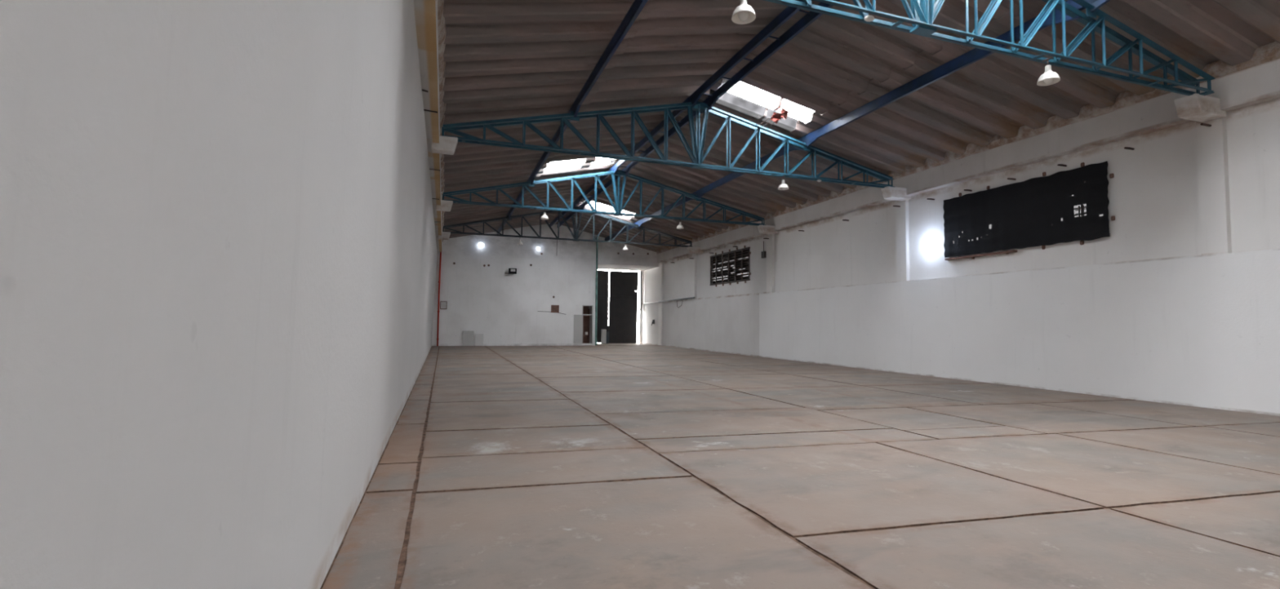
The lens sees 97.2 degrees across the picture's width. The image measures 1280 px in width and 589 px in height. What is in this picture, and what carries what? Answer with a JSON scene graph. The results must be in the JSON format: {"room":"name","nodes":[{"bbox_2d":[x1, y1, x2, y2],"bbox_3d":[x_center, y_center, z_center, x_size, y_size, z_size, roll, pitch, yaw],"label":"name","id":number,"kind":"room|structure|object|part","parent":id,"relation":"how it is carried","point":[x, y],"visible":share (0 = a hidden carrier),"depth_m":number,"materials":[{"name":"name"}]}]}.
{"room":"warehouse","nodes":[
{"label":"warehouse","id":0,"kind":"room"},
{"bbox_2d":[0,0,457,588],"bbox_3d":[-3.828,-0.884,10.155,0.956,5.500,35.600,2,-3,-19],"label":"wall","id":1,"kind":"structure","parent":0,"point":[222,235],"depth_m":1.16,"materials":[{"name":"paint"}]},
{"bbox_2d":[431,223,658,346],"bbox_3d":[-4.824,-0.456,30.026,11.900,6.600,3.006,2,-3,-19],"label":"wall","id":2,"kind":"structure","parent":0,"point":[480,298],"depth_m":28.10,"materials":[{"name":"paint"}]},
{"bbox_2d":[440,301,447,309],"bbox_3d":[-9.314,0.510,26.775,0.300,0.380,0.111,2,-3,-19],"label":"junction box","id":3,"kind":"object","parent":2,"relation":"attached to","point":[442,304],"visible":1,"depth_m":26.73,"materials":[{"name":"white plastic"}]},
{"bbox_3d":[-9.298,0.507,26.729,0.240,0.320,0.014,2,-3,-19],"label":"lid","id":4,"kind":"part","parent":3,"relation":"part of","materials":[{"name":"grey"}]},
{"bbox_2d":[504,268,516,274],"bbox_3d":[-6.355,-1.149,27.775,0.540,0.270,0.312,2,-3,-19],"label":"floodlight","id":5,"kind":"object","parent":2,"relation":"attached to","point":[511,271],"visible":1,"depth_m":27.66,"materials":[{"name":"black plastic"}]},
{"bbox_2d":[551,305,559,312],"bbox_3d":[-4.293,0.727,28.554,0.400,0.380,0.030,2,-3,-19],"label":"air vent","id":6,"kind":"object","parent":2,"relation":"in","point":[554,308],"visible":1,"depth_m":28.55,"materials":[{"name":"brown metal"}]},
{"bbox_2d":[573,305,592,343],"bbox_3d":[-2.924,1.530,29.029,1.000,1.970,0.162,2,-3,-19],"label":"door","id":7,"kind":"structure","parent":2,"relation":"in","point":[578,319],"depth_m":28.88,"materials":[{"name":"grey"}]},
{"bbox_3d":[-2.968,1.550,29.035,0.040,1.930,0.120,2,-3,-19],"label":"frame","id":8,"kind":"part","parent":7,"relation":"part of","materials":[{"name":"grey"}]},
{"bbox_3d":[-2.477,1.564,29.205,0.040,1.930,0.120,2,-3,-19],"label":"frame","id":9,"kind":"part","parent":7,"relation":"part of","materials":[{"name":"grey"}]},
{"bbox_2d":[595,237,598,345],"bbox_3d":[-2.247,-0.168,29.265,0.100,5.600,0.100,2,-3,-19],"label":"downpipe","id":10,"kind":"object","parent":2,"relation":"attached to","point":[597,243],"visible":0.94,"depth_m":29.22,"materials":[{"name":"metal"}]},
{"bbox_2d":[596,270,641,343],"bbox_3d":[-1.469,0.696,32.399,3.212,4.200,0.121,1,-3,-18],"label":"door","id":11,"kind":"structure","parent":2,"relation":"in","point":[621,326],"depth_m":32.50,"materials":[{"name":"black metal"}]},
{"bbox_3d":[-0.999,2.746,32.457,1.721,0.080,0.050,2,-3,-19],"label":"rail","id":12,"kind":"part","parent":11,"relation":"part of","materials":[{"name":"black metal"}]},
{"bbox_3d":[-0.966,1.369,32.532,1.721,0.080,0.050,2,-3,-19],"label":"rail","id":13,"kind":"part","parent":11,"relation":"part of","materials":[{"name":"black metal"}]},
{"bbox_3d":[-0.934,0.071,32.603,1.721,0.080,0.050,2,-3,-19],"label":"rail","id":14,"kind":"part","parent":11,"relation":"part of","materials":[{"name":"black metal"}]},
{"bbox_3d":[-0.902,-1.277,32.677,1.721,0.080,0.050,2,-3,-19],"label":"rail","id":15,"kind":"part","parent":11,"relation":"part of","materials":[{"name":"metal"}]},
{"bbox_3d":[0.043,-0.215,32.903,0.070,2.300,0.050,2,-3,-19],"label":"track post","id":16,"kind":"part","parent":11,"relation":"part of","materials":[{"name":"white metal"}]},
{"bbox_2d":[320,343,1279,588],"bbox_3d":[0.919,1.962,13.104,12.000,0.202,38.300,2,-3,-19],"label":"floor","id":17,"kind":"structure","parent":0,"point":[602,466],"depth_m":4.25,"materials":[{"name":"concrete"}]},
{"bbox_2d":[436,252,441,346],"bbox_3d":[-9.503,0.208,26.698,0.120,4.451,0.104,2,-3,-19],"label":"riser pipe","id":18,"kind":"object","parent":17,"relation":"on","point":[440,260],"visible":1,"depth_m":26.67,"materials":[{"name":"red metal"}]},
{"bbox_2d":[462,331,473,346],"bbox_3d":[-8.239,2.105,27.045,0.510,0.719,0.095,2,-3,-19],"label":"leaning board","id":19,"kind":"object","parent":17,"relation":"on","point":[468,336],"visible":0.84,"depth_m":27.03,"materials":[{"name":"grey"}]},
{"bbox_2d":[475,333,483,346],"bbox_3d":[-7.746,2.187,27.206,0.370,0.580,0.081,2,-3,-19],"label":"leaning board","id":20,"kind":"object","parent":17,"relation":"on","point":[478,337],"visible":0.94,"depth_m":27.19,"materials":[{"name":"grey"}]},
{"bbox_2d":[582,308,590,343],"bbox_3d":[-2.978,1.700,29.724,0.600,1.900,0.300,2,-3,-19],"label":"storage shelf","id":21,"kind":"object","parent":17,"relation":"on","point":[588,310],"visible":0.49,"depth_m":29.73,"materials":[{"name":"brown wood"}]},
{"bbox_2d":[600,329,608,343],"bbox_3d":[-1.964,2.359,31.741,0.430,0.800,0.200,2,-3,-19],"label":"plank","id":22,"kind":"object","parent":17,"relation":"on","point":[604,335],"visible":0.88,"depth_m":31.65,"materials":[{"name":"grey"}]},
{"bbox_2d":[442,0,1279,252],"bbox_3d":[1.359,-3.864,12.075,11.900,1.455,35.960,2,-3,-19],"label":"ceiling","id":23,"kind":"structure","parent":0,"point":[504,59],"depth_m":10.45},
{"bbox_2d":[755,107,788,127],"bbox_3d":[2.920,-3.883,12.419,0.446,0.264,0.823,2,-3,-19],"label":"flap","id":24,"kind":"object","parent":23,"relation":"hanging from","point":[775,117],"visible":1,"depth_m":12.22,"materials":[{"name":"red"}]},
{"bbox_2d":[604,0,1110,240],"bbox_3d":[3.981,-3.582,12.889,0.060,0.302,35.400,2,-3,-19],"label":"purlin","id":25,"kind":"object","parent":23,"relation":"attached to","point":[975,55],"visible":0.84,"depth_m":10.50,"materials":[{"name":"blue metal"}]},
{"bbox_2d":[642,40,1279,416],"bbox_3d":[6.162,-0.543,15.043,0.955,5.500,38.300,2,-3,-19],"label":"wall","id":26,"kind":"structure","parent":0,"point":[1180,304],"depth_m":10.56,"materials":[{"name":"paint"}]},
{"bbox_2d":[442,206,693,247],"bbox_3d":[-2.660,-2.958,23.607,10.600,1.442,0.278,2,-3,-19],"label":"roof truss","id":27,"kind":"object","parent":26,"relation":"on","point":[575,236],"visible":0.93,"depth_m":23.52,"materials":[{"name":"metal"}]},
{"bbox_2d":[516,239,522,245],"bbox_3d":[-4.851,-2.153,22.808,0.244,0.329,0.244,2,-3,-19],"label":"lamp","id":28,"kind":"object","parent":27,"relation":"hanging from","point":[519,242],"visible":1,"depth_m":22.75,"materials":[{"name":"metal"}]},
{"bbox_2d":[442,169,764,226],"bbox_3d":[-0.675,-3.222,17.898,10.600,1.442,0.278,2,-3,-19],"label":"roof truss","id":29,"kind":"object","parent":26,"relation":"on","point":[618,210],"visible":0.98,"depth_m":17.81,"materials":[{"name":"teal metal"}]},
{"bbox_2d":[540,208,548,220],"bbox_3d":[-2.885,-2.418,17.093,0.244,0.329,0.244,2,-3,-19],"label":"lamp","id":30,"kind":"object","parent":29,"relation":"hanging from","point":[544,216],"visible":1,"depth_m":17.04,"materials":[{"name":"metal"}]},
{"bbox_3d":[-2.885,-2.352,17.090,0.244,0.140,0.244,2,-3,-19],"label":"lamp shade","id":31,"kind":"part","parent":30,"relation":"part of","materials":[{"name":"white metal"}]},
{"bbox_2d":[676,219,684,229],"bbox_3d":[1.319,-2.304,18.549,0.244,0.329,0.244,2,-3,-19],"label":"lamp","id":32,"kind":"object","parent":29,"relation":"hanging from","point":[680,226],"visible":1,"depth_m":18.50,"materials":[{"name":"metal"}]},
{"bbox_3d":[1.318,-2.239,18.546,0.244,0.140,0.244,2,-3,-19],"label":"lamp shade","id":33,"kind":"part","parent":32,"relation":"part of","materials":[{"name":"white metal"}]},
{"bbox_3d":[0.724,-1.013,31.931,0.200,2.990,2.900,2,-3,-19],"label":"panel","id":34,"kind":"part","parent":26,"relation":"part of","materials":[{"name":"paint"}]},
{"bbox_2d":[441,101,894,188],"bbox_3d":[1.264,-3.481,12.321,10.600,1.442,0.278,2,-3,-19],"label":"roof truss","id":35,"kind":"object","parent":26,"relation":"on","point":[698,158],"visible":0.96,"depth_m":12.14,"materials":[{"name":"teal metal"}]},
{"bbox_2d":[777,175,788,190],"bbox_3d":[3.296,-2.562,12.985,0.244,0.329,0.244,2,-3,-19],"label":"lamp","id":36,"kind":"object","parent":35,"relation":"hanging from","point":[783,186],"visible":1,"depth_m":12.94,"materials":[{"name":"metal"}]},
{"bbox_3d":[3.295,-2.496,12.982,0.244,0.140,0.244,2,-3,-19],"label":"lamp shade","id":37,"kind":"part","parent":36,"relation":"part of","materials":[{"name":"white metal"}]},
{"bbox_2d":[657,297,694,302],"bbox_3d":[1.746,0.281,28.147,0.070,0.140,4.601,2,-3,-19],"label":"conduit","id":38,"kind":"object","parent":26,"relation":"attached to","point":[691,297],"visible":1,"depth_m":27.81,"materials":[{"name":"metal"}]},
{"bbox_3d":[1.979,-1.180,28.322,0.200,2.990,3.850,2,-3,-19],"label":"panel","id":39,"kind":"part","parent":26,"relation":"part of","materials":[{"name":"paint"}]},
{"bbox_2d":[710,245,751,286],"bbox_3d":[3.707,-1.114,23.175,0.180,1.460,3.468,2,-3,-19],"label":"window","id":40,"kind":"structure","parent":26,"relation":"in","point":[734,266],"depth_m":23.08,"materials":[{"name":"metal"}]},
{"bbox_3d":[3.659,-1.723,23.209,0.060,0.060,3.390,2,-3,-19],"label":"frame rail","id":41,"kind":"part","parent":40,"relation":"part of","materials":[{"name":"metal"}]},
{"bbox_3d":[3.647,-0.495,23.148,0.060,0.060,3.390,2,-3,-19],"label":"frame rail","id":42,"kind":"part","parent":40,"relation":"part of","materials":[{"name":"metal"}]},
{"bbox_3d":[3.785,-1.106,23.224,0.001,1.270,3.350,2,-3,-19],"label":"dusty pane","id":43,"kind":"part","parent":40,"relation":"part of","materials":[{"name":"black glass"}]},
{"bbox_3d":[3.731,-1.414,23.283,0.200,2.990,6.130,2,-3,-19],"label":"panel","id":44,"kind":"part","parent":26,"relation":"part of","materials":[{"name":"paint"}]},
{"bbox_2d":[760,240,765,258],"bbox_3d":[4.513,-1.644,20.614,0.080,0.620,0.200,2,-3,-19],"label":"junction box","id":45,"kind":"object","parent":26,"relation":"attached to","point":[762,253],"visible":1,"depth_m":20.59,"materials":[{"name":"metal"}]},
{"bbox_3d":[5.807,-1.690,17.310,0.200,2.990,5.790,2,-3,-19],"label":"panel","id":46,"kind":"part","parent":26,"relation":"part of","materials":[{"name":"paint"}]},
{"bbox_2d":[925,239,936,251],"bbox_3d":[6.959,-1.192,13.517,0.082,0.294,0.294,2,-3,-19],"label":"wall light","id":47,"kind":"object","parent":26,"relation":"attached to","point":[931,245],"visible":1,"depth_m":13.47,"materials":[{"name":"white glass"}]},
{"bbox_2d":[764,0,1215,95],"bbox_3d":[3.272,-3.748,6.546,10.600,1.442,0.278,2,-3,-19],"label":"roof truss","id":48,"kind":"object","parent":26,"relation":"on","point":[922,17],"visible":0.98,"depth_m":7.22,"materials":[{"name":"teal metal"}]},
{"bbox_2d":[497,0,648,234],"bbox_3d":[-1.214,-3.722,11.089,0.060,0.302,35.400,2,-3,-19],"label":"purlin","id":49,"kind":"object","parent":48,"relation":"on","point":[637,6],"visible":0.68,"depth_m":9.66,"materials":[{"name":"blue metal"}]},
{"bbox_2d":[549,0,803,226],"bbox_3d":[1.238,-4.218,11.965,0.060,0.270,35.400,2,-3,-19],"label":"purlin","id":50,"kind":"object","parent":48,"relation":"on","point":[788,11],"visible":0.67,"depth_m":11.07,"materials":[{"name":"blue metal"}]},
{"bbox_2d":[554,0,839,227],"bbox_3d":[1.450,-4.197,12.038,0.391,0.271,35.400,2,-3,-19],"label":"purlin","id":51,"kind":"object","parent":48,"relation":"on","point":[811,16],"visible":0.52,"depth_m":11.08,"materials":[{"name":"blue metal"}]},
{"bbox_2d":[731,0,755,24],"bbox_3d":[1.053,-2.944,5.737,0.244,0.329,0.244,2,-3,-19],"label":"lamp","id":52,"kind":"object","parent":48,"relation":"hanging from","point":[744,13],"visible":1,"depth_m":5.71,"materials":[{"name":"metal"}]},
{"bbox_2d":[739,0,746,4],"bbox_3d":[1.053,-2.978,5.739,0.084,0.080,0.084,2,-3,-19],"label":"socket","id":53,"kind":"object","parent":52,"relation":"attached to","point":[742,2],"depth_m":5.71,"materials":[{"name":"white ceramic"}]},
{"bbox_3d":[1.052,-2.849,5.733,0.107,0.138,0.110,2,-3,-19],"label":"bulb","id":54,"kind":"part","parent":52,"relation":"part of","materials":[{"name":"white glass"}]},
{"bbox_2d":[864,15,874,21],"bbox_3d":[2.528,-3.045,6.223,0.111,0.054,0.090,2,-3,-19],"label":"clip","id":55,"kind":"object","parent":48,"relation":"attached to","point":[868,18],"visible":1,"depth_m":6.20,"materials":[{"name":"white ceramic"}]},
{"bbox_2d":[1036,56,1060,85],"bbox_3d":[5.181,-2.833,7.168,0.244,0.329,0.244,2,-3,-19],"label":"lamp","id":56,"kind":"object","parent":48,"relation":"hanging from","point":[1048,77],"visible":1,"depth_m":7.14,"materials":[{"name":"metal"}]},
{"bbox_2d":[1044,64,1052,72],"bbox_3d":[5.181,-2.867,7.169,0.084,0.080,0.084,2,-3,-19],"label":"socket","id":57,"kind":"object","parent":56,"relation":"attached to","point":[1047,68],"depth_m":7.14,"materials":[{"name":"white ceramic"}]},
{"bbox_3d":[5.180,-2.737,7.163,0.107,0.138,0.110,2,-3,-19],"label":"bulb","id":58,"kind":"part","parent":56,"relation":"part of","materials":[{"name":"white glass"}]},
{"bbox_3d":[5.180,-2.767,7.164,0.244,0.140,0.244,2,-3,-19],"label":"lamp shade","id":59,"kind":"part","parent":56,"relation":"part of","materials":[{"name":"white metal"}]},
{"bbox_3d":[8.215,-2.922,8.226,0.120,0.015,0.180,2,-3,-19],"label":"bearing plate","id":60,"kind":"part","parent":48,"relation":"part of","materials":[{"name":"teal metal"}]},
{"bbox_2d":[942,160,1115,260],"bbox_3d":[7.734,-1.595,11.511,0.231,1.540,3.511,2,-3,-19],"label":"window","id":61,"kind":"structure","parent":26,"relation":"in","point":[1069,206],"depth_m":11.17,"materials":[{"name":"metal"}]},
{"bbox_3d":[7.833,-1.595,11.577,0.001,1.290,3.330,2,-3,-19],"label":"dusty pane","id":62,"kind":"part","parent":61,"relation":"part of","materials":[{"name":"black glass"}]},
{"bbox_3d":[7.823,-1.959,11.511,0.200,2.990,5.820,2,-3,-19],"label":"panel","id":63,"kind":"part","parent":26,"relation":"part of","materials":[{"name":"paint"}]},
{"bbox_2d":[1124,146,1134,150],"bbox_3d":[8.287,-2.478,9.571,0.213,0.044,0.041,2,-3,-19],"label":"stub","id":64,"kind":"object","parent":26,"relation":"attached to","point":[1125,148],"visible":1,"depth_m":9.55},
{"bbox_2d":[1200,123,1211,126],"bbox_3d":[8.544,-2.567,8.531,0.213,0.044,0.041,2,-3,-19],"label":"stub","id":65,"kind":"object","parent":26,"relation":"attached to","point":[1201,124],"visible":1,"depth_m":8.51,"materials":[{"name":"black metal"}]},
{"bbox_3d":[10.847,-2.362,2.816,0.200,2.990,11.990,2,-3,-19],"label":"panel","id":66,"kind":"part","parent":26,"relation":"part of","materials":[{"name":"paint"}]},
{"label":"outside","id":67,"kind":"structure","parent":0,"visible":0},
{"bbox_2d":[596,332,638,343],"bbox_3d":[0.862,2.502,18.729,95.000,0.280,125.000,2,-3,-19],"label":"ground","id":68,"kind":"structure","parent":67,"point":[637,332],"depth_m":48.89,"materials":[{"name":"grey"}]}
]}

